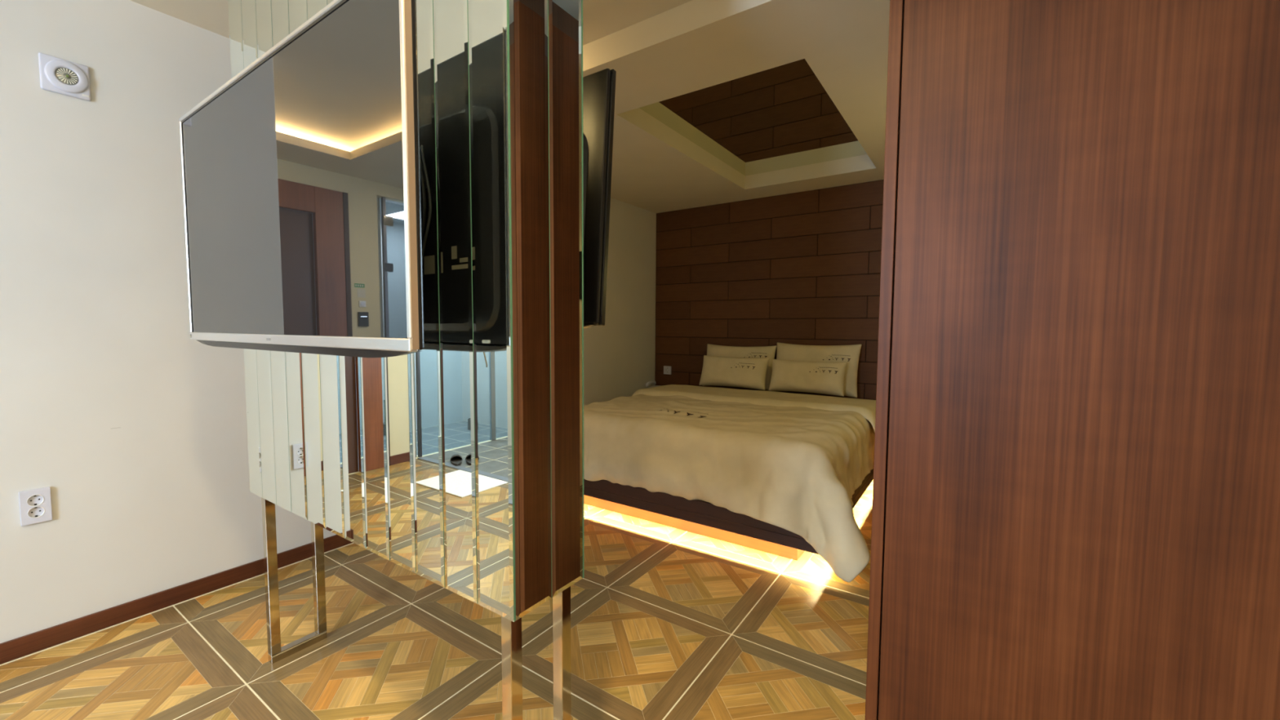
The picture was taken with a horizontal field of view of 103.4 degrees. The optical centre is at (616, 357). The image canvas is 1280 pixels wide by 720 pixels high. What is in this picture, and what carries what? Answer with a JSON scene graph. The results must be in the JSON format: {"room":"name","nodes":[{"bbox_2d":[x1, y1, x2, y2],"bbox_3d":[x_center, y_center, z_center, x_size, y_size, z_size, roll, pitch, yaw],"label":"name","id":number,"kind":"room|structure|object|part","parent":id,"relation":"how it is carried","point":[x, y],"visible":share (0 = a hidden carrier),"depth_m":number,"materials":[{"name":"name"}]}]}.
{"room":"hotel room","nodes":[
{"label":"hotel room","id":0,"kind":"room"},
{"bbox_2d":[0,0,656,643],"bbox_3d":[-0.974,-0.330,3.467,0.140,2.604,4.544,3,4,36],"label":"wall","id":1,"kind":"structure","parent":0,"point":[95,329],"depth_m":1.98,"materials":[{"name":"paint"}]},
{"bbox_2d":[17,486,52,526],"bbox_3d":[-2.097,0.536,1.823,0.013,0.123,0.075,3,4,36],"label":"wall outlet","id":2,"kind":"object","parent":1,"relation":"attached to","point":[35,504],"visible":1,"depth_m":1.82,"materials":[{"name":"grey plastic"}]},
{"bbox_2d":[26,494,44,506],"bbox_3d":[-2.096,0.514,1.821,0.010,0.041,0.041,3,4,36],"label":"socket","id":3,"kind":"object","parent":2,"relation":"attached to","point":[42,502],"depth_m":1.82,"materials":[{"name":"white plastic"}]},
{"bbox_2d":[27,506,44,518],"bbox_3d":[-2.096,0.557,1.824,0.010,0.041,0.041,3,4,36],"label":"socket","id":4,"kind":"object","parent":2,"relation":"attached to","point":[36,506],"depth_m":1.82,"materials":[{"name":"white plastic"}]},
{"bbox_2d":[38,52,91,101],"bbox_3d":[-2.006,-1.021,1.839,0.022,0.126,0.126,3,4,36],"label":"vent","id":5,"kind":"object","parent":1,"relation":"attached to","point":[58,75],"visible":1,"depth_m":1.83,"materials":[{"name":"grey plastic"}]},
{"bbox_2d":[0,534,354,666],"bbox_3d":[-0.918,0.932,3.499,0.011,0.074,4.534,3,4,36],"label":"baseboard","id":6,"kind":"structure","parent":1,"relation":"attached to","point":[11,650],"depth_m":2.07,"materials":[{"name":"brown wood"}]},
{"bbox_2d":[129,0,692,45],"bbox_3d":[-1.130,-1.420,1.247,4.370,0.140,2.830,3,4,36],"label":"ceiling","id":7,"kind":"structure","parent":0,"point":[601,18],"depth_m":2.05,"materials":[{"name":"paint"}]},
{"bbox_2d":[0,480,873,719],"bbox_3d":[-1.350,1.087,2.223,5.870,0.086,7.344,3,4,36],"label":"floor","id":8,"kind":"structure","parent":0,"point":[668,623],"depth_m":1.88,"materials":[{"name":"wood"}]},
{"bbox_2d":[227,0,584,719],"bbox_3d":[-0.685,-0.130,1.443,1.345,2.456,0.222,3,4,36],"label":"partition","id":9,"kind":"structure","parent":8,"relation":"on","point":[457,462],"depth_m":1.07,"materials":[{"name":"silver metal"}]},
{"bbox_3d":[-1.215,0.760,1.777,0.030,0.576,0.031,3,4,36],"label":"leg","id":10,"kind":"part","parent":9,"relation":"part of","materials":[{"name":"silver metal"}]},
{"bbox_2d":[178,0,423,357],"bbox_3d":[-0.825,-0.373,1.299,1.230,0.708,0.149,3,4,36],"label":"television","id":11,"kind":"object","parent":9,"relation":"attached to","point":[301,171],"visible":1,"depth_m":1.09,"materials":[{"name":"silver metal"}]},
{"bbox_3d":[-0.362,-0.356,0.890,0.002,0.684,0.013,3,4,36],"label":"trim","id":12,"kind":"part","parent":11,"relation":"part of","materials":[{"name":"silver metal"}]},
{"bbox_3d":[-1.125,0.752,1.903,0.030,0.576,0.031,3,4,36],"label":"leg","id":13,"kind":"part","parent":9,"relation":"part of","materials":[{"name":"silver metal"}]},
{"bbox_3d":[-0.219,0.807,1.064,0.030,0.576,0.031,3,4,36],"label":"leg","id":14,"kind":"part","parent":9,"relation":"part of","materials":[{"name":"silver metal"}]},
{"bbox_3d":[-0.128,0.799,1.190,0.030,0.576,0.031,3,4,36],"label":"leg","id":15,"kind":"part","parent":9,"relation":"part of","materials":[{"name":"silver metal"}]},
{"bbox_2d":[582,68,616,328],"bbox_3d":[-0.578,-0.442,1.639,1.230,0.706,0.269,3,4,36],"label":"television","id":16,"kind":"object","parent":9,"relation":"attached to","point":[598,87],"visible":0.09,"depth_m":1.36,"materials":[{"name":"black plastic"}]},
{"bbox_3d":[-0.021,-0.433,1.363,0.002,0.684,0.014,3,0,36],"label":"trim","id":17,"kind":"part","parent":16,"relation":"part of","materials":[{"name":"black plastic"}]},
{"bbox_2d":[583,386,873,560],"bbox_3d":[0.839,0.659,3.698,1.780,0.600,2.132,3,4,36],"label":"bed","id":18,"kind":"object","parent":8,"relation":"on","point":[702,517],"visible":0.11,"depth_m":2.77,"materials":[{"name":"brown wood"}]},
{"bbox_3d":[0.839,0.759,3.705,1.780,0.125,2.132,3,4,36],"label":"rail","id":19,"kind":"part","parent":18,"relation":"part of","materials":[{"name":"brown wood"}]},
{"bbox_2d":[583,384,875,582],"bbox_3d":[0.695,0.589,3.474,2.186,0.562,1.880,3,4,36],"label":"duvet","id":20,"kind":"object","parent":18,"relation":"on","point":[795,463],"visible":0.91,"depth_m":2.73,"materials":[{"name":"white fabric"}]},
{"bbox_2d":[698,355,769,390],"bbox_3d":[1.030,0.127,4.475,0.617,0.271,0.190,3,5,36],"label":"pillow","id":21,"kind":"object","parent":18,"relation":"on","point":[743,372],"visible":1,"depth_m":4.40,"materials":[{"name":"fabric"}]},
{"bbox_2d":[706,343,776,390],"bbox_3d":[1.115,0.080,4.639,0.670,0.394,0.191,3,4,35],"label":"pillow","id":22,"kind":"object","parent":18,"relation":"on","point":[712,349],"visible":0.38,"depth_m":4.55,"materials":[{"name":"fabric"}]},
{"bbox_2d":[768,359,847,396],"bbox_3d":[1.544,0.156,4.108,0.594,0.262,0.183,3,5,37],"label":"pillow","id":23,"kind":"object","parent":18,"relation":"on","point":[817,377],"visible":1,"depth_m":4.04,"materials":[{"name":"fabric"}]},
{"bbox_2d":[776,342,862,397],"bbox_3d":[1.666,0.092,4.248,0.692,0.422,0.197,3,4,35],"label":"pillow","id":24,"kind":"object","parent":18,"relation":"on","point":[849,353],"visible":0.48,"depth_m":4.14,"materials":[{"name":"fabric"}]},
{"bbox_2d":[865,0,1279,719],"bbox_3d":[1.005,-0.051,1.153,0.645,2.342,0.600,3,4,36],"label":"wood panel","id":25,"kind":"object","parent":8,"relation":"on","point":[1076,510],"visible":1,"depth_m":0.91,"materials":[{"name":"brown wood"}]},
{"bbox_3d":[0.753,-0.023,1.337,0.024,2.262,0.600,3,4,36],"label":"panel","id":26,"kind":"part","parent":25,"relation":"part of","materials":[{"name":"brown wood"}]},
{"bbox_3d":[0.433,0.608,5.117,0.270,0.520,0.300,3,4,36],"label":"bedside table","id":27,"kind":"object","parent":8,"relation":"on","visible":0},
{"bbox_2d":[645,380,661,388],"bbox_3d":[0.389,0.291,5.126,0.150,0.111,0.186,3,4,36],"label":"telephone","id":28,"kind":"object","parent":27,"relation":"on","point":[651,381],"visible":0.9,"depth_m":5.16,"materials":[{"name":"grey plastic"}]},
{"bbox_2d":[582,0,889,213],"bbox_3d":[0.940,-1.481,3.161,3.237,0.253,2.694,3,4,36],"label":"ceiling","id":29,"kind":"structure","parent":0,"point":[717,101],"depth_m":2.72,"materials":[{"name":"paint"}]},
{"bbox_2d":[639,58,866,175],"bbox_3d":[0.950,-1.474,3.224,1.001,0.008,1.867,3,4,36],"label":"ceiling panel","id":30,"kind":"object","parent":29,"relation":"attached to","point":[781,118],"depth_m":3.14,"materials":[{"name":"brown wood"}]},
{"bbox_2d":[654,179,884,399],"bbox_3d":[1.733,-0.383,4.377,3.477,2.604,0.109,3,4,36],"label":"wall","id":31,"kind":"structure","parent":0,"point":[800,268],"depth_m":4.53,"materials":[{"name":"brown wood"}]},
{"bbox_2d":[663,365,671,374],"bbox_3d":[0.523,0.129,5.201,0.088,0.085,0.013,3,4,36],"label":"wall outlet","id":32,"kind":"object","parent":31,"relation":"attached to","point":[667,369],"visible":1,"depth_m":5.20,"materials":[{"name":"grey plastic"}]},
{"bbox_3d":[0.567,0.233,5.191,0.400,0.176,0.009,3,4,36],"label":"wall panel","id":33,"kind":"part","parent":31,"relation":"part of","materials":[{"name":"brown wood"}]},
{"bbox_3d":[0.568,-0.122,5.168,0.400,0.174,0.009,3,4,36],"label":"wall panel","id":34,"kind":"part","parent":31,"relation":"part of","materials":[{"name":"brown wood"}]},
{"bbox_3d":[0.569,-0.479,5.145,0.400,0.175,0.009,3,4,36],"label":"wall panel","id":35,"kind":"part","parent":31,"relation":"part of","materials":[{"name":"brown wood"}]},
{"bbox_3d":[0.569,-0.834,5.123,0.400,0.174,0.009,3,4,36],"label":"wall panel","id":36,"kind":"part","parent":31,"relation":"part of","materials":[{"name":"brown wood"}]},
{"bbox_3d":[0.570,-1.192,5.100,0.400,0.180,0.009,3,4,36],"label":"wall panel","id":37,"kind":"part","parent":31,"relation":"part of","materials":[{"name":"brown wood"}]},
{"bbox_3d":[0.732,0.062,5.062,0.796,0.173,0.009,3,4,36],"label":"wall panel","id":38,"kind":"part","parent":31,"relation":"part of","materials":[{"name":"brown wood"}]},
{"bbox_3d":[0.733,-0.293,5.039,0.796,0.175,0.009,3,4,36],"label":"wall panel","id":39,"kind":"part","parent":31,"relation":"part of","materials":[{"name":"brown wood"}]},
{"bbox_3d":[0.733,-0.649,5.016,0.796,0.173,0.009,3,4,36],"label":"wall panel","id":40,"kind":"part","parent":31,"relation":"part of","materials":[{"name":"brown wood"}]},
{"bbox_3d":[0.734,-1.004,4.994,0.796,0.174,0.009,3,4,36],"label":"wall panel","id":41,"kind":"part","parent":31,"relation":"part of","materials":[{"name":"brown wood"}]},
{"bbox_3d":[0.735,-1.373,4.970,0.796,0.190,0.009,3,4,36],"label":"wall panel","id":42,"kind":"part","parent":31,"relation":"part of","materials":[{"name":"brown wood"}]},
{"bbox_3d":[1.056,0.256,4.841,0.796,0.176,0.009,3,4,36],"label":"wall panel","id":43,"kind":"part","parent":31,"relation":"part of","materials":[{"name":"brown wood"}]},
{"bbox_3d":[1.057,-0.099,4.818,0.796,0.174,0.009,3,4,36],"label":"wall panel","id":44,"kind":"part","parent":31,"relation":"part of","materials":[{"name":"brown wood"}]},
{"bbox_3d":[1.058,-0.456,4.795,0.796,0.175,0.009,3,4,36],"label":"wall panel","id":45,"kind":"part","parent":31,"relation":"part of","materials":[{"name":"brown wood"}]},
{"bbox_3d":[1.059,-0.811,4.772,0.796,0.174,0.009,3,4,36],"label":"wall panel","id":46,"kind":"part","parent":31,"relation":"part of","materials":[{"name":"brown wood"}]},
{"bbox_3d":[1.059,-1.169,4.750,0.796,0.180,0.009,3,4,36],"label":"wall panel","id":47,"kind":"part","parent":31,"relation":"part of","materials":[{"name":"brown wood"}]},
{"bbox_3d":[1.383,-0.262,4.574,0.796,0.175,0.009,3,4,36],"label":"wall panel","id":48,"kind":"part","parent":31,"relation":"part of","materials":[{"name":"brown wood"}]},
{"bbox_3d":[1.383,-0.618,4.551,0.796,0.173,0.009,3,4,36],"label":"wall panel","id":49,"kind":"part","parent":31,"relation":"part of","materials":[{"name":"brown wood"}]},
{"bbox_3d":[1.384,-0.973,4.529,0.796,0.174,0.009,3,4,36],"label":"wall panel","id":50,"kind":"part","parent":31,"relation":"part of","materials":[{"name":"brown wood"}]},
{"bbox_3d":[1.385,-1.342,4.505,0.796,0.190,0.009,3,4,36],"label":"wall panel","id":51,"kind":"part","parent":31,"relation":"part of","materials":[{"name":"brown wood"}]},
{"bbox_3d":[1.707,0.287,4.375,0.796,0.176,0.009,3,4,36],"label":"wall panel","id":52,"kind":"part","parent":31,"relation":"part of","materials":[{"name":"brown wood"}]},
{"bbox_3d":[1.707,-0.068,4.353,0.796,0.174,0.009,3,4,36],"label":"wall panel","id":53,"kind":"part","parent":31,"relation":"part of","materials":[{"name":"brown wood"}]},
{"bbox_3d":[1.708,-0.425,4.330,0.796,0.175,0.009,3,4,36],"label":"wall panel","id":54,"kind":"part","parent":31,"relation":"part of","materials":[{"name":"brown wood"}]},
{"bbox_3d":[1.709,-0.780,4.307,0.796,0.174,0.009,3,4,36],"label":"wall panel","id":55,"kind":"part","parent":31,"relation":"part of","materials":[{"name":"brown wood"}]},
{"bbox_3d":[1.709,-1.138,4.285,0.796,0.180,0.009,3,4,36],"label":"wall panel","id":56,"kind":"part","parent":31,"relation":"part of","materials":[{"name":"brown wood"}]},
{"bbox_3d":[2.033,-0.231,4.109,0.796,0.175,0.009,3,4,36],"label":"wall panel","id":57,"kind":"part","parent":31,"relation":"part of","materials":[{"name":"brown wood"}]},
{"bbox_3d":[2.033,-0.587,4.086,0.796,0.173,0.009,3,4,36],"label":"wall panel","id":58,"kind":"part","parent":31,"relation":"part of","materials":[{"name":"brown wood"}]},
{"bbox_3d":[2.034,-0.942,4.064,0.796,0.174,0.009,3,4,36],"label":"wall panel","id":59,"kind":"part","parent":31,"relation":"part of","materials":[{"name":"brown wood"}]},
{"bbox_3d":[2.035,-1.311,4.040,0.796,0.190,0.009,3,4,36],"label":"wall panel","id":60,"kind":"part","parent":31,"relation":"part of","materials":[{"name":"brown wood"}]},
{"bbox_3d":[2.032,0.124,4.131,0.796,0.173,0.009,3,4,36],"label":"wall panel","id":61,"kind":"part","parent":31,"relation":"part of","materials":[{"name":"brown wood"}]},
{"bbox_3d":[2.357,0.318,3.910,0.796,0.176,0.009,3,4,36],"label":"wall panel","id":62,"kind":"part","parent":31,"relation":"part of","materials":[{"name":"brown wood"}]},
{"bbox_3d":[2.357,-0.037,3.888,0.796,0.174,0.009,3,4,36],"label":"wall panel","id":63,"kind":"part","parent":31,"relation":"part of","materials":[{"name":"brown wood"}]},
{"bbox_3d":[2.358,-0.394,3.865,0.796,0.175,0.009,3,4,36],"label":"wall panel","id":64,"kind":"part","parent":31,"relation":"part of","materials":[{"name":"brown wood"}]},
{"bbox_3d":[2.359,-0.749,3.842,0.796,0.174,0.009,3,4,36],"label":"wall panel","id":65,"kind":"part","parent":31,"relation":"part of","materials":[{"name":"brown wood"}]},
{"bbox_3d":[2.360,-1.107,3.819,0.796,0.180,0.009,3,4,36],"label":"wall panel","id":66,"kind":"part","parent":31,"relation":"part of","materials":[{"name":"brown wood"}]}
]}

